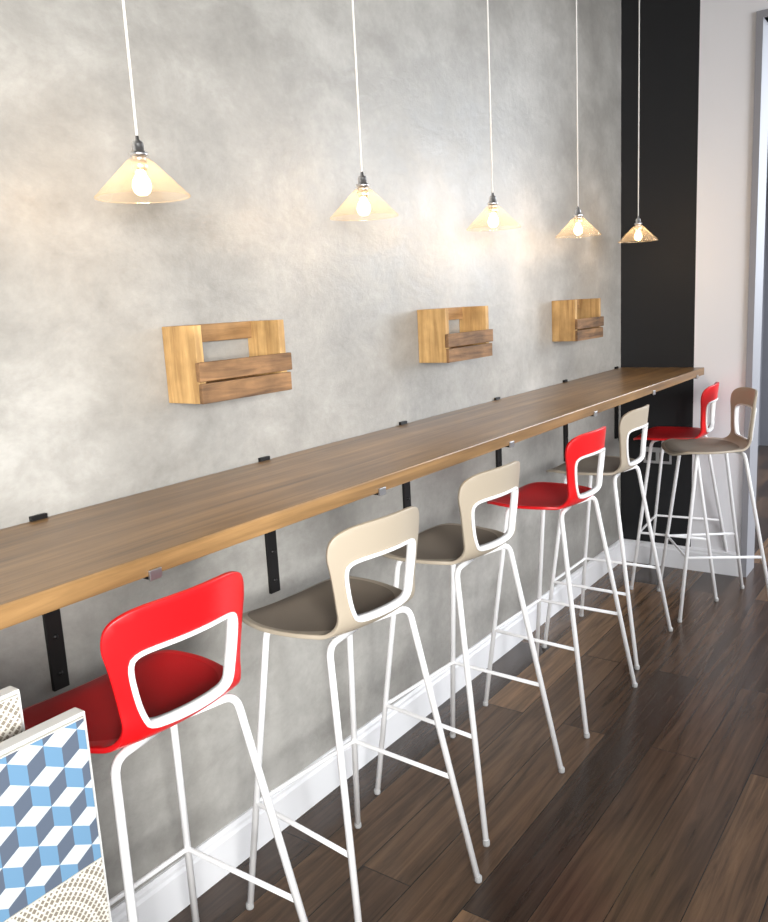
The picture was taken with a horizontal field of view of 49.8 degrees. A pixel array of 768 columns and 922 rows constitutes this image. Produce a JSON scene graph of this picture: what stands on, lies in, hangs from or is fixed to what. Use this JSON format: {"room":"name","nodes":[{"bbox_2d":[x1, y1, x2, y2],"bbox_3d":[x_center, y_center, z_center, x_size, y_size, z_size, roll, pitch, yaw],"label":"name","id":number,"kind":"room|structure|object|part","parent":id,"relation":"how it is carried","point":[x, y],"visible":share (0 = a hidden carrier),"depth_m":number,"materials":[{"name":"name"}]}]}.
{"room":"cafe","nodes":[
{"label":"cafe","id":0,"kind":"room"},
{"bbox_2d":[0,0,620,909],"bbox_3d":[-1.095,-0.381,1.187,0.150,3.300,7.760,5,13,35],"label":"wall","id":1,"kind":"structure","parent":0,"point":[249,208],"depth_m":2.24,"materials":[{"name":"paint"}]},
{"bbox_2d":[162,320,291,403],"bbox_3d":[-0.370,-0.243,1.990,0.120,0.175,0.307,5,13,35],"label":"wooden wall shelf","id":2,"kind":"object","parent":1,"relation":"attached to","point":[190,379],"visible":1,"depth_m":1.93,"materials":[{"name":"brown wood"}]},
{"bbox_3d":[-0.416,-0.312,2.008,0.016,0.042,0.251,5,13,35],"label":"rail","id":3,"kind":"part","parent":2,"relation":"part of","materials":[{"name":"brown wood"}]},
{"bbox_3d":[-0.409,-0.183,2.033,0.016,0.045,0.251,5,13,35],"label":"rail","id":4,"kind":"part","parent":2,"relation":"part of","materials":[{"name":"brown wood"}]},
{"bbox_2d":[0,366,703,691],"bbox_3d":[-0.270,0.229,1.919,0.428,0.375,5.858,5,13,35],"label":"bar counter","id":5,"kind":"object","parent":1,"relation":"attached to","point":[50,564],"depth_m":1.78,"materials":[{"name":"brown wood"}]},
{"bbox_2d":[110,540,621,921],"bbox_3d":[-0.949,1.186,1.427,0.018,0.120,7.742,5,13,35],"label":"baseboard","id":6,"kind":"structure","parent":1,"relation":"attached to","point":[166,895],"depth_m":2.44,"materials":[{"name":"white"}]},
{"bbox_2d":[417,306,492,362],"bbox_3d":[0.248,-0.437,2.840,0.120,0.175,0.307,5,13,35],"label":"wooden wall shelf","id":7,"kind":"object","parent":1,"relation":"attached to","point":[436,345],"visible":1,"depth_m":2.76,"materials":[{"name":"brown wood"}]},
{"bbox_3d":[0.202,-0.506,2.858,0.016,0.042,0.251,5,13,35],"label":"rail","id":8,"kind":"part","parent":7,"relation":"part of","materials":[{"name":"brown wood"}]},
{"bbox_2d":[552,298,603,341],"bbox_3d":[0.866,-0.631,3.689,0.120,0.175,0.307,5,13,35],"label":"wooden wall shelf","id":9,"kind":"object","parent":1,"relation":"attached to","point":[576,319],"visible":1,"depth_m":3.60,"materials":[{"name":"brown wood"}]},
{"bbox_2d":[168,445,767,921],"bbox_3d":[2.786,1.054,1.672,6.200,0.100,12.500,5,13,35],"label":"floor","id":10,"kind":"structure","parent":0,"point":[660,814],"depth_m":2.43,"materials":[{"name":"brown wood"}]},
{"bbox_2d":[0,686,24,742],"bbox_3d":[-0.676,0.854,0.830,0.029,1.003,0.805,5,13,35],"label":"board","id":11,"kind":"object","parent":10,"relation":"on","point":[11,713],"visible":0.11,"depth_m":1.04,"materials":[{"name":"white"}]},
{"bbox_2d":[0,707,111,921],"bbox_3d":[-0.597,0.884,0.833,0.029,1.003,0.813,5,13,35],"label":"board","id":12,"kind":"object","parent":10,"relation":"on","point":[52,866],"visible":1,"depth_m":1.02,"materials":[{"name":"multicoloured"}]},
{"bbox_2d":[22,571,307,921],"bbox_3d":[-0.418,0.688,1.555,0.428,0.995,0.447,5,13,36],"label":"bar stool","id":13,"kind":"object","parent":10,"relation":"on","point":[143,693],"visible":0.9,"depth_m":1.47,"materials":[{"name":"red plastic"}]},
{"bbox_3d":[-0.399,0.842,1.401,0.061,0.727,0.240,-3,11,0],"label":"leg","id":14,"kind":"part","parent":13,"relation":"part of","materials":[{"name":"white metal"}]},
{"bbox_3d":[-0.439,0.778,1.749,0.046,0.727,0.207,-2,11,5],"label":"leg","id":15,"kind":"part","parent":13,"relation":"part of","materials":[{"name":"white metal"}]},
{"bbox_3d":[-0.237,0.792,1.617,0.240,0.727,0.061,-6,11,-15],"label":"leg","id":16,"kind":"part","parent":13,"relation":"part of","materials":[{"name":"white metal"}]},
{"bbox_2d":[242,506,481,921],"bbox_3d":[-0.082,0.592,1.968,0.428,0.995,0.447,6,14,40],"label":"bar stool","id":17,"kind":"object","parent":10,"relation":"on","point":[339,605],"visible":1,"depth_m":1.90,"materials":[{"name":"beige plastic"}]},
{"bbox_3d":[-0.251,0.724,1.979,0.207,0.727,0.046,-6,11,-16],"label":"leg","id":18,"kind":"part","parent":17,"relation":"part of","materials":[{"name":"white metal"}]},
{"bbox_3d":[-0.054,0.746,1.812,0.154,0.727,0.192,6,14,40],"label":"leg","id":19,"kind":"part","parent":17,"relation":"part of","materials":[{"name":"white metal"}]},
{"bbox_3d":[-0.090,0.681,2.163,0.046,0.727,0.207,-1,11,8],"label":"leg","id":20,"kind":"part","parent":17,"relation":"part of","materials":[{"name":"white metal"}]},
{"bbox_3d":[0.102,0.698,2.018,0.240,0.727,0.061,-5,11,-12],"label":"leg","id":21,"kind":"part","parent":17,"relation":"part of","materials":[{"name":"white metal"}]},
{"bbox_2d":[374,461,564,846],"bbox_3d":[0.227,0.489,2.421,0.428,0.995,0.447,6,14,39],"label":"bar stool","id":22,"kind":"object","parent":10,"relation":"on","point":[452,544],"visible":0.9,"depth_m":2.35,"materials":[{"name":"beige plastic"}]},
{"bbox_3d":[0.058,0.622,2.430,0.207,0.727,0.046,-6,11,-17],"label":"leg","id":23,"kind":"part","parent":22,"relation":"part of","materials":[{"name":"white metal"}]},
{"bbox_3d":[0.215,0.578,2.617,0.046,0.727,0.207,-2,11,7],"label":"leg","id":24,"kind":"part","parent":22,"relation":"part of","materials":[{"name":"white metal"}]},
{"bbox_3d":[0.236,0.644,2.268,0.061,0.727,0.240,-3,11,3],"label":"leg","id":25,"kind":"part","parent":22,"relation":"part of","materials":[{"name":"white metal"}]},
{"bbox_3d":[0.410,0.595,2.474,0.240,0.727,0.061,-5,11,-13],"label":"leg","id":26,"kind":"part","parent":22,"relation":"part of","materials":[{"name":"white metal"}]},
{"bbox_2d":[483,426,637,738],"bbox_3d":[0.612,0.372,2.934,0.428,0.995,0.447,5,14,37],"label":"bar stool","id":27,"kind":"object","parent":10,"relation":"on","point":[542,496],"visible":0.94,"depth_m":2.87,"materials":[{"name":"red plastic"}]},
{"bbox_3d":[0.444,0.506,2.937,0.207,0.727,0.046,-7,11,-19],"label":"leg","id":28,"kind":"part","parent":27,"relation":"part of","materials":[{"name":"white metal"}]},
{"bbox_3d":[0.594,0.461,3.129,0.046,0.727,0.207,-2,11,5],"label":"leg","id":29,"kind":"part","parent":27,"relation":"part of","materials":[{"name":"white metal"}]},
{"bbox_3d":[0.627,0.526,2.780,0.061,0.727,0.240,-3,11,1],"label":"leg","id":30,"kind":"part","parent":27,"relation":"part of","materials":[{"name":"white metal"}]},
{"bbox_3d":[0.794,0.477,2.993,0.240,0.727,0.061,-6,11,-14],"label":"leg","id":31,"kind":"part","parent":27,"relation":"part of","materials":[{"name":"white metal"}]},
{"bbox_2d":[542,404,672,669],"bbox_3d":[0.913,0.266,3.407,0.428,0.995,0.447,5,13,35],"label":"bar stool","id":32,"kind":"object","parent":10,"relation":"on","point":[636,419],"visible":0.81,"depth_m":3.35,"materials":[{"name":"beige plastic"}]},
{"bbox_3d":[0.746,0.401,3.404,0.207,0.727,0.046,-7,12,-21],"label":"leg","id":33,"kind":"part","parent":32,"relation":"part of","materials":[{"name":"white metal"}]},
{"bbox_3d":[0.889,0.356,3.601,0.046,0.727,0.207,-2,11,4],"label":"leg","id":34,"kind":"part","parent":32,"relation":"part of","materials":[{"name":"white metal"}]},
{"bbox_3d":[0.935,0.420,3.254,0.061,0.727,0.240,-3,11,-1],"label":"leg","id":35,"kind":"part","parent":32,"relation":"part of","materials":[{"name":"white metal"}]},
{"bbox_3d":[1.093,0.370,3.473,0.240,0.727,0.061,-6,11,-16],"label":"leg","id":36,"kind":"part","parent":32,"relation":"part of","materials":[{"name":"white metal"}]},
{"bbox_2d":[629,382,727,601],"bbox_3d":[1.456,0.115,4.053,0.428,0.995,0.447,3,12,30],"label":"bar stool","id":37,"kind":"object","parent":10,"relation":"on","point":[709,395],"visible":0.93,"depth_m":4.01,"materials":[{"name":"red plastic"}]},
{"bbox_3d":[1.292,0.253,4.034,0.207,0.727,0.046,-8,12,-26],"label":"leg","id":38,"kind":"part","parent":37,"relation":"part of","materials":[{"name":"white metal"}]},
{"bbox_3d":[1.417,0.206,4.243,0.046,0.727,0.207,-3,11,-1],"label":"leg","id":39,"kind":"part","parent":37,"relation":"part of","materials":[{"name":"white metal"}]},
{"bbox_3d":[1.493,0.267,3.901,0.061,0.727,0.240,-4,11,-6],"label":"leg","id":40,"kind":"part","parent":37,"relation":"part of","materials":[{"name":"white metal"}]},
{"bbox_3d":[1.632,0.216,4.132,0.240,0.727,0.061,-7,12,-21],"label":"leg","id":41,"kind":"part","parent":37,"relation":"part of","materials":[{"name":"white metal"}]},
{"bbox_2d":[657,387,767,622],"bbox_3d":[1.483,0.176,3.724,0.428,0.995,0.447,-2,11,6],"label":"bar stool","id":42,"kind":"object","parent":10,"relation":"on","point":[734,442],"visible":0.98,"depth_m":3.67,"materials":[{"name":"beige plastic"}]},
{"bbox_3d":[1.377,0.277,3.881,0.046,0.727,0.207,-8,12,-26],"label":"leg","id":43,"kind":"part","parent":42,"relation":"part of","materials":[{"name":"white metal"}]},
{"bbox_3d":[1.353,0.324,3.638,0.046,0.727,0.207,5,14,38],"label":"leg","id":44,"kind":"part","parent":42,"relation":"part of","materials":[{"name":"white metal"}]},
{"bbox_3d":[1.618,0.267,3.869,0.061,0.727,0.240,7,15,42],"label":"leg","id":45,"kind":"part","parent":42,"relation":"part of","materials":[{"name":"white metal"}]},
{"bbox_3d":[1.592,0.319,3.601,0.061,0.727,0.240,-9,13,-31],"label":"leg","id":46,"kind":"part","parent":42,"relation":"part of","materials":[{"name":"white metal"}]},
{"bbox_2d":[621,0,767,551],"bbox_3d":[3.635,-0.900,2.602,6.150,3.300,0.150,5,13,35],"label":"wall","id":47,"kind":"structure","parent":0,"point":[658,268],"depth_m":4.03,"materials":[{"name":"black paint"}]},
{"bbox_2d":[643,447,671,463],"bbox_3d":[1.423,-0.029,4.308,0.145,0.085,0.010,5,13,35],"label":"wall socket","id":48,"kind":"object","parent":47,"relation":"attached to","point":[655,457],"visible":0.72,"depth_m":4.31,"materials":[{"name":"grey plastic"}]},
{"bbox_2d":[646,452,655,460],"bbox_3d":[1.394,-0.025,4.324,0.050,0.045,0.003,5,13,35],"label":"socket","id":49,"kind":"object","parent":48,"relation":"attached to","point":[653,457],"depth_m":4.32,"materials":[{"name":"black plastic"}]},
{"bbox_2d":[663,453,668,461],"bbox_3d":[1.451,-0.021,4.284,0.050,0.045,0.003,5,13,35],"label":"socket","id":50,"kind":"object","parent":48,"relation":"attached to","point":[666,456],"depth_m":4.28,"materials":[{"name":"black plastic"}]},
{"bbox_2d":[624,539,738,576],"bbox_3d":[1.539,0.502,4.340,0.618,0.120,0.018,5,13,35],"label":"baseboard","id":51,"kind":"structure","parent":47,"relation":"attached to","point":[674,558],"depth_m":4.32,"materials":[{"name":"white wood"}]},
{"bbox_2d":[740,9,767,576],"bbox_3d":[2.459,-0.668,3.510,1.682,2.630,0.174,5,13,35],"label":"trim","id":52,"kind":"structure","parent":47,"relation":"attached to","point":[760,111],"depth_m":3.91,"materials":[{"name":"grey paint"}]},
{"bbox_2d":[758,150,767,445],"bbox_3d":[2.233,-1.442,5.849,0.150,3.300,3.590,5,13,35],"label":"wall","id":53,"kind":"structure","parent":0,"point":[767,150],"depth_m":7.27,"materials":[{"name":"grey paint"}]},
{"bbox_2d":[759,197,767,445],"bbox_3d":[5.777,-1.580,5.591,6.200,3.300,0.150,5,13,35],"label":"wall","id":54,"kind":"structure","parent":0,"point":[763,440],"depth_m":7.39,"materials":[{"name":"grey paint"}]},
{"bbox_3d":[2.610,-2.282,1.039,6.200,0.100,12.500,5,13,35],"label":"ceiling","id":55,"kind":"structure","parent":0,"visible":0},
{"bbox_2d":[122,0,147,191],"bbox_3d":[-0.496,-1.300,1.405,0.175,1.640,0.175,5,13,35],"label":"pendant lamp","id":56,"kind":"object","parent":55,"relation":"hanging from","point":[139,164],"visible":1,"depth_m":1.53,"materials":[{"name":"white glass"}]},
{"bbox_3d":[-0.498,-1.348,1.396,0.005,1.523,0.005,5,13,35],"label":"cord","id":57,"kind":"part","parent":56,"relation":"part of","materials":[{"name":"white plastic"}]},
{"bbox_2d":[351,0,368,212],"bbox_3d":[-0.093,-1.426,1.959,0.175,1.640,0.175,5,13,35],"label":"pendant lamp","id":58,"kind":"object","parent":55,"relation":"hanging from","point":[363,193],"visible":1,"depth_m":2.08,"materials":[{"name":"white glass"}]},
{"bbox_3d":[-0.095,-1.474,1.950,0.005,1.523,0.005,5,13,35],"label":"cord","id":59,"kind":"part","parent":58,"relation":"part of","materials":[{"name":"white plastic"}]},
{"bbox_2d":[487,0,497,224],"bbox_3d":[0.310,-1.553,2.513,0.175,1.640,0.175,5,13,35],"label":"pendant lamp","id":60,"kind":"object","parent":55,"relation":"hanging from","point":[493,209],"visible":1,"depth_m":2.62,"materials":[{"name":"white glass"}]},
{"bbox_3d":[0.307,-1.601,2.504,0.005,1.523,0.005,5,13,35],"label":"cord","id":61,"kind":"part","parent":60,"relation":"part of","materials":[{"name":"white plastic"}]},
{"bbox_2d":[574,0,581,232],"bbox_3d":[0.713,-1.679,3.067,0.175,1.640,0.175,5,13,35],"label":"pendant lamp","id":62,"kind":"object","parent":55,"relation":"hanging from","point":[577,220],"visible":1,"depth_m":3.16,"materials":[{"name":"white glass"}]},
{"bbox_3d":[0.710,-1.727,3.058,0.005,1.523,0.005,5,13,35],"label":"cord","id":63,"kind":"part","parent":62,"relation":"part of","materials":[{"name":"white plastic"}]},
{"bbox_2d":[634,0,641,238],"bbox_3d":[1.115,-1.806,3.621,0.175,1.640,0.175,5,13,35],"label":"pendant lamp","id":64,"kind":"object","parent":55,"relation":"hanging from","point":[638,223],"visible":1,"depth_m":3.69,"materials":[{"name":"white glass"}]},
{"bbox_3d":[1.113,-1.853,3.612,0.005,1.523,0.005,5,13,35],"label":"cord","id":65,"kind":"part","parent":64,"relation":"part of","materials":[{"name":"white plastic"}]}
]}

